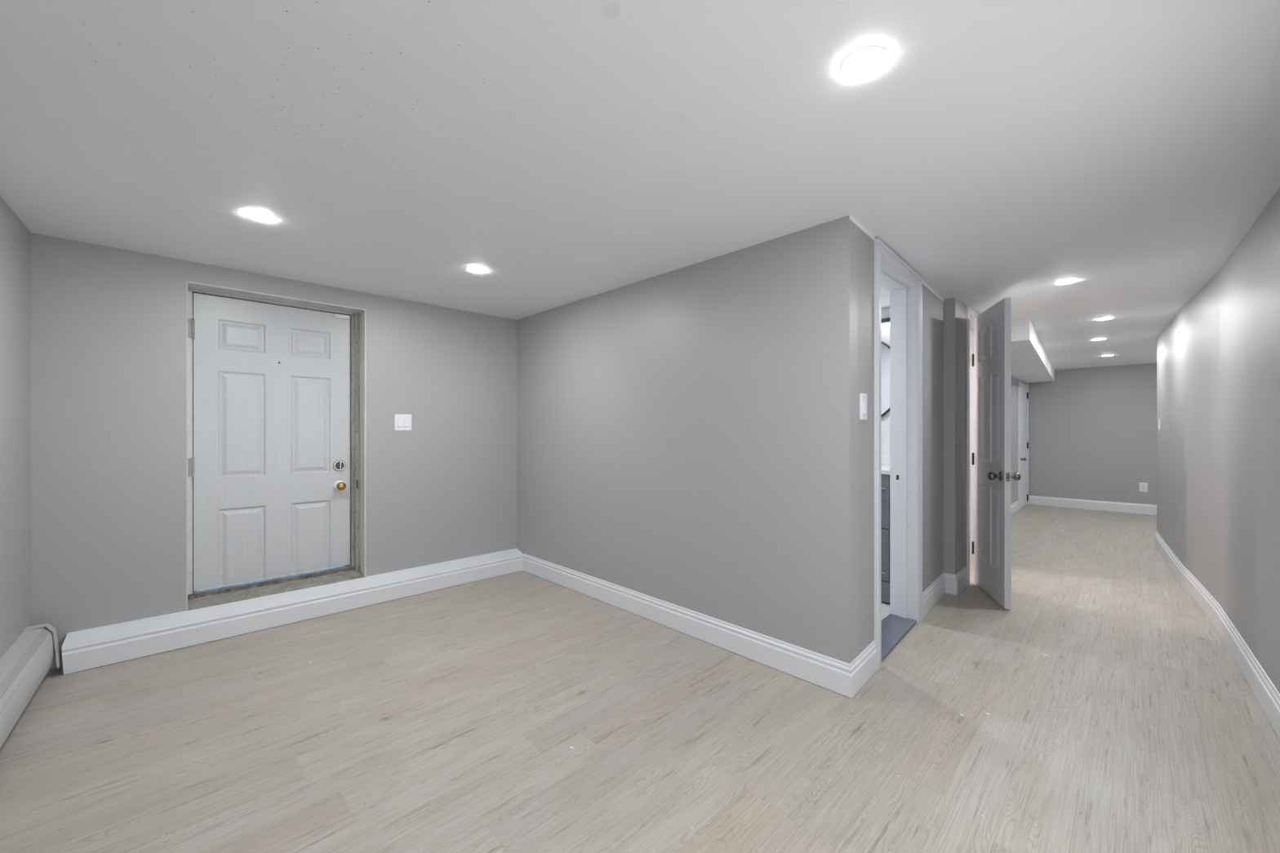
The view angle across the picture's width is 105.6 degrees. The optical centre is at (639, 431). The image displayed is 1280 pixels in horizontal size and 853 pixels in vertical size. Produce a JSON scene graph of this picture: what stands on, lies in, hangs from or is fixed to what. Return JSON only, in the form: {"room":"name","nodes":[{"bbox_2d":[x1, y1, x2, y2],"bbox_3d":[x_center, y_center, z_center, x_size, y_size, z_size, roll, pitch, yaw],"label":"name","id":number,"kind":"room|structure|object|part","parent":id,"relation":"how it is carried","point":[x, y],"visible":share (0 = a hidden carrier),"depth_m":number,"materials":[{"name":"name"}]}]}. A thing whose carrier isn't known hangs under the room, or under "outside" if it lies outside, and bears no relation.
{"room":"finished basement","nodes":[
{"label":"finished basement","id":0,"kind":"room"},
{"bbox_2d":[0,195,31,657],"bbox_3d":[-1.558,0.133,0.728,0.150,2.165,4.188,0,0,-42],"label":"wall","id":1,"kind":"structure","parent":0,"point":[15,236],"depth_m":2.12,"materials":[{"name":"grey paint"}]},
{"bbox_2d":[0,622,61,748],"bbox_3d":[-1.733,1.017,1.108,0.105,0.216,3.210,0,0,-42],"label":"baseboard heater","id":2,"kind":"object","parent":1,"relation":"attached to","point":[24,666],"visible":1,"depth_m":1.98,"materials":[{"name":"metal"}]},
{"bbox_3d":[-1.746,1.010,1.087,0.055,0.190,3.195,0,0,-42],"label":"panel","id":3,"kind":"part","parent":2,"relation":"part of","materials":[{"name":"metal"}]},
{"bbox_3d":[-2.814,1.017,2.292,0.105,0.216,0.003,0,0,-42],"label":"plate","id":4,"kind":"part","parent":2,"relation":"part of","materials":[{"name":"white metal"}]},
{"bbox_2d":[31,232,516,671],"bbox_3d":[-2.101,0.133,3.289,3.100,2.165,0.240,0,0,-44],"label":"wall","id":5,"kind":"structure","parent":0,"point":[108,324],"depth_m":2.64,"materials":[{"name":"grey paint"}]},
{"bbox_2d":[187,293,350,591],"bbox_3d":[-2.324,0.063,3.108,0.834,1.748,0.115,0,0,-44],"label":"door","id":6,"kind":"structure","parent":5,"relation":"in","point":[269,466],"depth_m":3.10,"materials":[{"name":"white paint"}]},
{"bbox_3d":[-2.055,0.377,3.335,0.057,0.057,0.063,0,0,-44],"label":"knob","id":7,"kind":"part","parent":6,"relation":"part of","materials":[{"name":"gold metal"}]},
{"bbox_2d":[187,564,355,599],"bbox_3d":[-2.335,1.006,3.154,0.898,0.117,0.105,0,0,-44],"label":"threshold","id":8,"kind":"object","parent":5,"relation":"attached to","point":[208,592],"visible":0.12,"depth_m":3.08,"materials":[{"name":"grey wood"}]},
{"bbox_2d":[186,280,365,610],"bbox_3d":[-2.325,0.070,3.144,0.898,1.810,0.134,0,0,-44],"label":"door frame","id":9,"kind":"structure","parent":5,"relation":"attached to","point":[354,317],"depth_m":3.40,"materials":[{"name":"paint"}]},
{"bbox_2d":[186,569,365,610],"bbox_3d":[-2.250,1.019,3.067,0.898,0.092,0.139,0,0,-44],"label":"sill","id":10,"kind":"structure","parent":5,"relation":"attached to","point":[253,593],"depth_m":3.02,"materials":[{"name":"wood"}]},
{"bbox_2d":[61,548,523,675],"bbox_3d":[-1.903,1.081,3.229,2.500,0.163,0.122,0,0,-44],"label":"baseboard","id":11,"kind":"structure","parent":5,"relation":"attached to","point":[91,648],"depth_m":2.86,"materials":[{"name":"white paint"}]},
{"bbox_2d":[394,413,411,430],"bbox_3d":[-1.706,-0.063,3.500,0.116,0.117,0.012,0,0,-44],"label":"light switch","id":12,"kind":"object","parent":5,"relation":"attached to","point":[402,422],"visible":1,"depth_m":3.50,"materials":[{"name":"white plastic"}]},
{"bbox_2d":[0,0,1279,369],"bbox_3d":[2.573,-1.010,3.990,11.060,0.120,6.300,0,0,-44],"label":"ceiling","id":13,"kind":"structure","parent":0,"point":[566,152],"depth_m":1.57,"materials":[{"name":"white paint"}]},
{"bbox_2d":[244,211,275,222],"bbox_3d":[-1.684,-0.948,2.152,0.112,0.004,0.112,0,0,-44],"label":"recessed light","id":14,"kind":"object","parent":13,"relation":"in","point":[259,216],"visible":1,"depth_m":2.14,"materials":[{"name":"white plastic"}]},
{"bbox_2d":[466,266,486,273],"bbox_3d":[-0.962,-0.948,2.861,0.112,0.004,0.112,0,0,-44],"label":"recessed light","id":15,"kind":"object","parent":13,"relation":"in","point":[474,269],"visible":1,"depth_m":2.85,"materials":[{"name":"white plastic"}]},
{"bbox_2d":[840,44,888,78],"bbox_3d":[0.576,-0.948,1.251,0.112,0.004,0.112,0,0,-44],"label":"recessed light","id":16,"kind":"object","parent":13,"relation":"in","point":[864,61],"visible":1,"depth_m":1.24,"materials":[{"name":"white plastic"}]},
{"bbox_2d":[1010,319,1054,382],"bbox_3d":[4.741,-0.862,5.936,4.640,0.177,0.592,0,0,-44],"label":"soffit","id":17,"kind":"structure","parent":13,"relation":"attached to","point":[1030,362],"depth_m":5.12,"materials":[{"name":"white paint"}]},
{"bbox_2d":[1054,279,1077,284],"bbox_3d":[2.711,-0.948,3.089,0.112,0.004,0.112,0,0,-44],"label":"recessed light","id":18,"kind":"object","parent":13,"relation":"in","point":[1068,281],"visible":1,"depth_m":3.08,"materials":[{"name":"white plastic"}]},
{"bbox_2d":[1091,337,1105,340],"bbox_3d":[4.743,-0.948,5.021,0.112,0.004,0.112,0,0,-44],"label":"recessed light","id":19,"kind":"object","parent":13,"relation":"in","point":[1102,338],"visible":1,"depth_m":5.00,"materials":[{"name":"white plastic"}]},
{"bbox_2d":[1095,317,1113,319],"bbox_3d":[3.922,-0.948,4.101,0.112,0.004,0.112,0,0,-44],"label":"recessed light","id":20,"kind":"object","parent":13,"relation":"in","point":[1102,318],"visible":1,"depth_m":4.09,"materials":[{"name":"white plastic"}]},
{"bbox_2d":[0,504,1279,852],"bbox_3d":[2.629,1.165,3.925,13.286,0.001,5.928,0,0,-44],"label":"floor","id":21,"kind":"structure","parent":0,"point":[1104,710],"depth_m":1.84,"materials":[{"name":"beige laminate"}]},
{"bbox_2d":[881,613,916,661],"bbox_3d":[1.389,1.158,2.747,0.710,0.014,0.188,0,0,-44],"label":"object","id":22,"kind":"object","parent":21,"relation":"on","point":[894,628],"visible":0.51,"depth_m":2.80,"materials":[{"name":"grey stone"}]},
{"bbox_2d":[516,214,857,663],"bbox_3d":[-0.030,0.133,3.175,0.100,2.165,2.820,0,0,-44],"label":"wall partition","id":23,"kind":"structure","parent":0,"point":[686,437],"depth_m":2.67,"materials":[{"name":"grey paint"}]},
{"bbox_2d":[522,553,877,698],"bbox_3d":[0.096,1.092,3.203,0.349,0.140,2.715,0,0,-44],"label":"baseboard","id":24,"kind":"structure","parent":23,"relation":"attached to","point":[846,679],"depth_m":2.57,"materials":[{"name":"white paint"}]},
{"bbox_2d":[881,306,889,454],"bbox_3d":[0.879,0.107,3.583,1.770,2.115,1.810,0,0,-44],"label":"wall","id":25,"kind":"structure","parent":0,"point":[885,311],"depth_m":3.73,"materials":[{"name":"white paint"}]},
{"bbox_2d":[881,341,889,417],"bbox_3d":[1.731,-0.401,3.878,0.024,0.694,0.694,0,0,-44],"label":"wall mirror","id":26,"kind":"object","parent":25,"relation":"attached to","point":[885,348],"visible":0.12,"depth_m":3.72,"materials":[{"name":"clear glass"}]},
{"bbox_2d":[881,317,889,328],"bbox_3d":[1.720,-0.825,3.867,0.061,0.070,0.680,0,0,-44],"label":"vanity light","id":27,"kind":"object","parent":25,"relation":"attached to","point":[884,321],"visible":0.02,"depth_m":3.69,"materials":[{"name":"white glass"}]},
{"bbox_2d":[881,454,889,465],"bbox_3d":[1.711,0.218,3.901,0.020,0.077,0.930,0,0,-44],"label":"backsplash","id":28,"kind":"structure","parent":25,"relation":"attached to","point":[885,458],"depth_m":3.71,"materials":[{"name":"white tile"}]},
{"bbox_2d":[881,602,889,619],"bbox_3d":[0.895,1.160,3.553,1.750,0.010,1.675,0,0,-44],"label":"baseboard","id":29,"kind":"structure","parent":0,"point":[885,607],"depth_m":3.13,"materials":[{"name":"white tile"}]},
{"bbox_2d":[881,454,889,604],"bbox_3d":[1.520,0.667,3.714,0.555,0.975,0.930,0,0,-44],"label":"bathroom vanity","id":30,"kind":"object","parent":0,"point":[885,458],"visible":0.17,"depth_m":3.24,"materials":[{"name":"grey paint"}]},
{"bbox_3d":[1.504,0.473,3.386,0.018,0.352,0.442,0,0,-44],"label":"drawer","id":31,"kind":"part","parent":30,"relation":"part of","materials":[{"name":"grey paint"}]},
{"bbox_3d":[1.504,0.827,3.386,0.018,0.344,0.442,0,0,-44],"label":"drawer","id":32,"kind":"part","parent":30,"relation":"part of","materials":[{"name":"grey paint"}]},
{"bbox_2d":[881,464,889,475],"bbox_3d":[1.526,0.273,3.720,0.539,0.032,0.930,0,0,-44],"label":"countertop","id":33,"kind":"structure","parent":30,"relation":"on","point":[885,468],"depth_m":3.24,"materials":[{"name":"white stone"}]},
{"bbox_2d":[857,226,943,656],"bbox_3d":[1.548,0.133,2.900,0.120,2.165,1.778,0,0,43],"label":"wall","id":34,"kind":"structure","parent":0,"point":[932,306],"depth_m":2.36,"materials":[{"name":"grey paint"}]},
{"bbox_2d":[849,214,875,240],"bbox_3d":[1.035,-0.940,2.255,0.003,0.020,0.335,0,0,43],"label":"trim","id":35,"kind":"structure","parent":34,"relation":"attached to","point":[855,221],"depth_m":2.25,"materials":[{"name":"white paint"}]},
{"bbox_2d":[859,393,866,420],"bbox_3d":[1.036,-0.113,2.244,0.018,0.122,0.070,0,0,43],"label":"light switch","id":36,"kind":"object","parent":34,"relation":"attached to","point":[863,397],"visible":1,"depth_m":2.23,"materials":[{"name":"white plastic"}]},
{"bbox_2d":[874,237,923,670],"bbox_3d":[1.396,0.112,2.740,0.866,2.107,0.208,0,0,-44],"label":"door frame","id":37,"kind":"structure","parent":34,"relation":"attached to","point":[892,273],"depth_m":2.98,"materials":[{"name":"white paint"}]},
{"bbox_3d":[1.179,0.141,2.398,0.019,2.049,0.073,0,0,43],"label":"casing","id":38,"kind":"part","parent":37,"relation":"part of","materials":[{"name":"white paint"}]},
{"bbox_3d":[1.607,0.289,3.032,0.002,0.056,0.025,0,0,-44],"label":"strike plate","id":39,"kind":"part","parent":37,"relation":"part of","materials":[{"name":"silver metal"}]},
{"bbox_3d":[1.447,-0.913,2.688,0.020,0.058,0.868,0,0,43],"label":"head casing","id":40,"kind":"part","parent":37,"relation":"part of","materials":[{"name":"white paint"}]},
{"bbox_3d":[1.714,0.141,2.980,0.072,2.049,0.019,0,0,-44],"label":"casing","id":41,"kind":"part","parent":37,"relation":"part of","materials":[{"name":"white paint"}]},
{"bbox_2d":[922,281,943,302],"bbox_3d":[1.964,-0.940,3.261,0.003,0.020,0.671,0,0,43],"label":"trim","id":42,"kind":"structure","parent":34,"relation":"attached to","point":[926,285],"depth_m":3.27,"materials":[{"name":"white paint"}]},
{"bbox_2d":[922,566,968,618],"bbox_3d":[2.095,1.092,3.352,0.987,0.140,0.088,0,0,-44],"label":"baseboard","id":43,"kind":"structure","parent":34,"relation":"attached to","point":[946,583],"depth_m":3.44,"materials":[{"name":"white paint"}]},
{"bbox_2d":[943,297,966,574],"bbox_3d":[2.601,0.133,3.947,1.200,2.165,0.200,0,0,-44],"label":"wall pier","id":44,"kind":"object","parent":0,"point":[954,311],"visible":0.26,"depth_m":3.49,"materials":[{"name":"grey paint"}]},
{"bbox_2d":[966,306,979,585],"bbox_3d":[2.680,0.108,4.027,0.779,2.114,0.235,0,0,-44],"label":"door frame","id":45,"kind":"structure","parent":44,"relation":"attached to","point":[971,313],"depth_m":3.82,"materials":[{"name":"white paint"}]},
{"bbox_3d":[2.495,0.137,3.693,0.047,2.056,0.015,0,0,-44],"label":"casing","id":46,"kind":"part","parent":45,"relation":"part of","materials":[{"name":"white paint"}]},
{"bbox_3d":[2.757,-0.920,3.949,0.779,0.058,0.015,0,0,-44],"label":"head casing","id":47,"kind":"part","parent":45,"relation":"part of","materials":[{"name":"white paint"}]},
{"bbox_2d":[971,297,1021,608],"bbox_3d":[2.486,0.143,3.447,0.177,2.020,0.646,0,0,19],"label":"door","id":48,"kind":"structure","parent":44,"relation":"attached to","point":[991,357],"depth_m":3.38,"materials":[{"name":"white paint"}]},
{"bbox_3d":[2.355,0.298,3.225,0.071,0.066,0.066,0,0,19],"label":"knob","id":49,"kind":"part","parent":48,"relation":"part of","materials":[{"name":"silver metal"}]},
{"bbox_3d":[2.385,0.298,3.149,0.025,0.058,0.002,0,0,19],"label":"latch plate","id":50,"kind":"part","parent":48,"relation":"part of","materials":[{"name":"silver metal"}]},
{"bbox_3d":[2.455,0.298,3.191,0.071,0.066,0.066,0,0,19],"label":"knob","id":51,"kind":"part","parent":48,"relation":"part of","materials":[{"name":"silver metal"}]},
{"bbox_2d":[1010,375,1026,504],"bbox_3d":[4.604,0.133,6.146,4.740,2.165,0.300,0,0,-44],"label":"wall","id":52,"kind":"structure","parent":0,"point":[1014,381],"depth_m":6.96,"materials":[{"name":"grey paint"}]},
{"bbox_2d":[1010,500,1018,515],"bbox_3d":[4.257,1.092,5.865,3.690,0.140,0.015,0,0,-44],"label":"baseboard","id":53,"kind":"structure","parent":52,"relation":"attached to","point":[1015,506],"depth_m":6.91,"materials":[{"name":"white paint"}]},
{"bbox_2d":[1017,378,1028,510],"bbox_3d":[5.887,0.197,7.455,0.843,1.936,0.025,0,0,-44],"label":"door frame","id":54,"kind":"structure","parent":52,"relation":"attached to","point":[1019,380],"depth_m":7.16,"materials":[{"name":"white paint"}]},
{"bbox_3d":[5.609,0.197,7.182,0.065,1.936,0.025,0,0,-44],"label":"casing","id":55,"kind":"part","parent":54,"relation":"part of","materials":[{"name":"white paint"}]},
{"bbox_3d":[6.167,0.197,7.729,0.058,1.936,0.025,0,0,-44],"label":"casing","id":56,"kind":"part","parent":54,"relation":"part of","materials":[{"name":"white paint"}]},
{"bbox_2d":[1020,382,1028,507],"bbox_3d":[5.908,0.212,7.439,0.712,1.885,0.075,0,0,-44],"label":"door","id":57,"kind":"structure","parent":52,"relation":"in","point":[1024,394],"depth_m":7.51,"materials":[{"name":"white paint"}]},
{"bbox_2d":[1028,363,1156,504],"bbox_3d":[7.360,0.133,6.662,0.120,2.165,3.220,0,0,-44],"label":"wall","id":58,"kind":"structure","parent":0,"point":[1092,431],"depth_m":7.20,"materials":[{"name":"grey paint"}]},
{"bbox_2d":[1028,495,1156,515],"bbox_3d":[7.263,1.095,6.665,0.015,0.140,3.040,0,0,-44],"label":"baseboard","id":59,"kind":"structure","parent":58,"relation":"attached to","point":[1133,508],"depth_m":7.19,"materials":[{"name":"white paint"}]},
{"bbox_2d":[1139,482,1147,492],"bbox_3d":[7.094,0.790,6.842,0.010,0.128,0.084,0,0,-44],"label":"wall outlet","id":60,"kind":"object","parent":58,"relation":"attached to","point":[1143,486],"visible":1,"depth_m":6.84,"materials":[{"name":"white plastic"}]},
{"bbox_2d":[1156,186,1279,693],"bbox_3d":[2.658,0.133,2.029,0.201,2.165,7.882,0,0,43],"label":"wall","id":61,"kind":"structure","parent":0,"point":[1218,358],"depth_m":2.59,"materials":[{"name":"grey paint"}]},
{"bbox_2d":[1158,418,1160,431],"bbox_3d":[5.098,-0.063,4.769,0.012,0.117,0.070,0,0,42],"label":"light switch","id":62,"kind":"object","parent":61,"relation":"attached to","point":[1159,420],"visible":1,"depth_m":4.74,"materials":[{"name":"white plastic"}]},
{"bbox_2d":[1155,531,1279,738],"bbox_3d":[2.609,1.092,2.075,0.096,0.140,7.876,0,0,43],"label":"baseboard","id":63,"kind":"structure","parent":61,"relation":"attached to","point":[1265,692],"depth_m":2.51,"materials":[{"name":"white paint"}]}
]}

